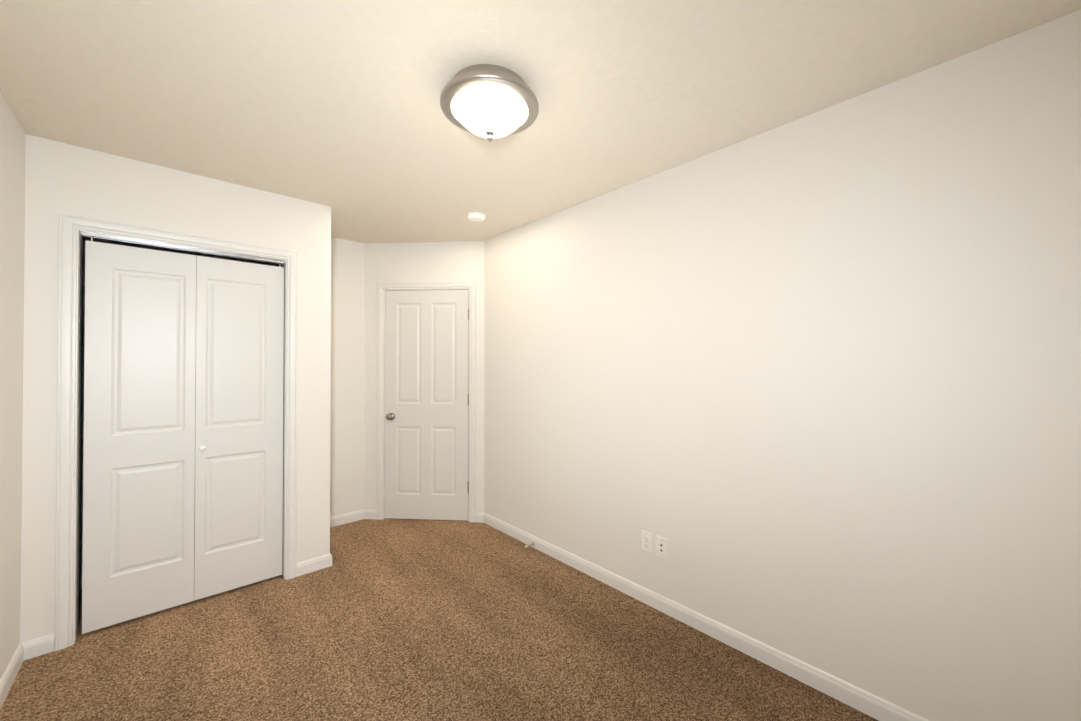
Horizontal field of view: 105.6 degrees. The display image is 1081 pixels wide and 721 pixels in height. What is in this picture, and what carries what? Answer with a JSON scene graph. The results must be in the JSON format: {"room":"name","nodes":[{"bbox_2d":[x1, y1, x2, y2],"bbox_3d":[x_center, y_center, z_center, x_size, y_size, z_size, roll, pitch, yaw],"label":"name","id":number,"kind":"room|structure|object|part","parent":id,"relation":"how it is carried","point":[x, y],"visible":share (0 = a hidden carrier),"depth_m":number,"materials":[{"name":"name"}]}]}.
{"room":"empty bedroom","nodes":[
{"label":"empty bedroom","id":0,"kind":"room"},
{"bbox_2d":[0,93,25,679],"bbox_3d":[-1.477,0.154,0.800,0.120,2.440,4.547,0,-1,-42],"label":"wall","id":1,"kind":"structure","parent":0,"point":[12,181],"depth_m":1.76,"materials":[{"name":"white paint"}]},
{"bbox_2d":[0,637,39,708],"bbox_3d":[-1.180,1.331,0.575,0.030,0.082,3.590,0,-1,-42],"label":"baseboard","id":2,"kind":"structure","parent":1,"relation":"attached to","point":[26,650],"depth_m":1.80,"materials":[{"name":"white paint"}]},
{"bbox_2d":[20,134,330,641],"bbox_3d":[-1.999,0.167,2.349,1.436,2.440,0.120,0,-1,-42],"label":"wall","id":3,"kind":"structure","parent":0,"point":[64,178],"depth_m":2.14,"materials":[{"name":"white paint"}]},
{"bbox_2d":[54,213,297,650],"bbox_3d":[-1.991,0.364,2.355,0.917,2.046,0.120,0,-1,-42],"label":"door frame","id":4,"kind":"structure","parent":3,"relation":"attached to","point":[77,441],"depth_m":2.08,"materials":[{"name":"white paint"}]},
{"bbox_2d":[80,232,284,266],"bbox_3d":[-1.989,-0.623,2.361,0.883,0.039,0.038,0,-1,-42],"label":"track rail","id":5,"kind":"object","parent":3,"relation":"attached to","point":[91,235],"visible":1,"depth_m":2.30,"materials":[{"name":"silver metal"}]},
{"bbox_2d":[82,240,283,633],"bbox_3d":[-1.971,0.383,2.344,0.861,1.972,0.068,0,-1,-42],"label":"bifold closet door","id":6,"kind":"structure","parent":3,"relation":"in","point":[170,445],"depth_m":2.29,"materials":[{"name":"white paint"}]},
{"bbox_2d":[320,554,331,567],"bbox_3d":[-1.661,1.352,3.043,0.013,0.082,0.730,0,-1,-42],"label":"baseboard","id":7,"kind":"structure","parent":3,"relation":"attached to","point":[326,560],"depth_m":2.75,"materials":[{"name":"white paint"}]},
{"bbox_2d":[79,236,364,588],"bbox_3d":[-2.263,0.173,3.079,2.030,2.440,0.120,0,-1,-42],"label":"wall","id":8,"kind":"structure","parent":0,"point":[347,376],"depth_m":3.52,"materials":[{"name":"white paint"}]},
{"bbox_2d":[364,241,483,511],"bbox_3d":[-1.020,0.178,3.658,1.177,2.440,0.120,0,0,4],"label":"wall","id":9,"kind":"structure","parent":0,"point":[429,262],"depth_m":3.61,"materials":[{"name":"white paint"}]},
{"bbox_2d":[384,290,468,520],"bbox_3d":[-0.999,0.386,3.579,0.757,2.007,0.100,0,0,4],"label":"entry door","id":10,"kind":"structure","parent":9,"relation":"in","point":[426,404],"depth_m":3.59,"materials":[{"name":"white paint"}]},
{"bbox_3d":[-1.318,0.493,3.584,0.066,0.066,0.064,0,0,4],"label":"knob","id":11,"kind":"part","parent":10,"relation":"part of","materials":[{"name":"silver metal"}]},
{"bbox_3d":[-0.626,0.348,3.575,0.012,1.604,0.042,0,0,4],"label":"entry door hinge","id":12,"kind":"part","parent":10,"relation":"part of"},
{"bbox_2d":[377,282,475,522],"bbox_3d":[-0.998,0.358,3.645,0.881,2.081,0.139,0,0,4],"label":"door frame","id":13,"kind":"structure","parent":9,"relation":"attached to","point":[382,287],"depth_m":3.60,"materials":[{"name":"white paint"}]},
{"bbox_2d":[0,518,877,720],"bbox_3d":[-0.498,1.442,1.682,3.130,0.120,4.907,0,-1,-42],"label":"floor","id":14,"kind":"structure","parent":0,"point":[389,619],"depth_m":1.92,"materials":[{"name":"carpet"}]},
{"bbox_2d":[0,0,1080,242],"bbox_3d":[-0.498,-1.118,1.704,3.130,0.120,4.907,0,-1,-42],"label":"ceiling","id":15,"kind":"structure","parent":0,"point":[334,106],"depth_m":1.56,"materials":[{"name":"paint"}]},
{"bbox_2d":[467,212,485,221],"bbox_3d":[-0.463,-1.029,2.955,0.136,0.036,0.136,0,-1,-42],"label":"smoke detector","id":16,"kind":"object","parent":15,"relation":"attached to","point":[476,216],"visible":1,"depth_m":2.92,"materials":[{"name":"white plastic"}]},
{"bbox_2d":[440,64,538,141],"bbox_3d":[-0.199,-0.958,1.615,0.384,0.202,0.384,0,-1,-42],"label":"flush-mount light fixture","id":17,"kind":"object","parent":15,"relation":"attached to","point":[490,102],"visible":1,"depth_m":1.52,"materials":[{"name":"white glass"}]},
{"bbox_3d":[-0.199,-0.941,1.615,0.294,0.088,0.294,0,-1,-42],"label":"lamp shade","id":18,"kind":"part","parent":17,"relation":"part of","materials":[{"name":"white glass"}]},
{"bbox_2d":[484,10,1080,720],"bbox_3d":[0.744,0.167,2.296,0.120,2.440,3.764,0,-1,-42],"label":"wall","id":19,"kind":"structure","parent":0,"point":[806,388],"depth_m":1.66,"materials":[{"name":"white paint"}]},
{"bbox_2d":[641,530,651,553],"bbox_3d":[0.607,1.037,2.345,0.008,0.115,0.070,0,-1,-42],"label":"duplex electrical outlet","id":20,"kind":"object","parent":19,"relation":"attached to","point":[646,541],"visible":1,"depth_m":2.34,"materials":[{"name":"white plastic"}]},
{"bbox_2d":[656,535,667,559],"bbox_3d":[0.669,1.037,2.271,0.016,0.115,0.070,0,-1,-42],"label":"jack","id":21,"kind":"object","parent":19,"relation":"attached to","point":[661,547],"visible":1,"depth_m":2.27,"materials":[{"name":"white plastic"}]},
{"bbox_2d":[475,512,928,720],"bbox_3d":[0.667,1.346,2.253,0.040,0.082,3.578,0,-1,-42],"label":"baseboard","id":22,"kind":"structure","parent":19,"relation":"attached to","point":[867,703],"depth_m":1.98,"materials":[{"name":"white paint"}]}
]}

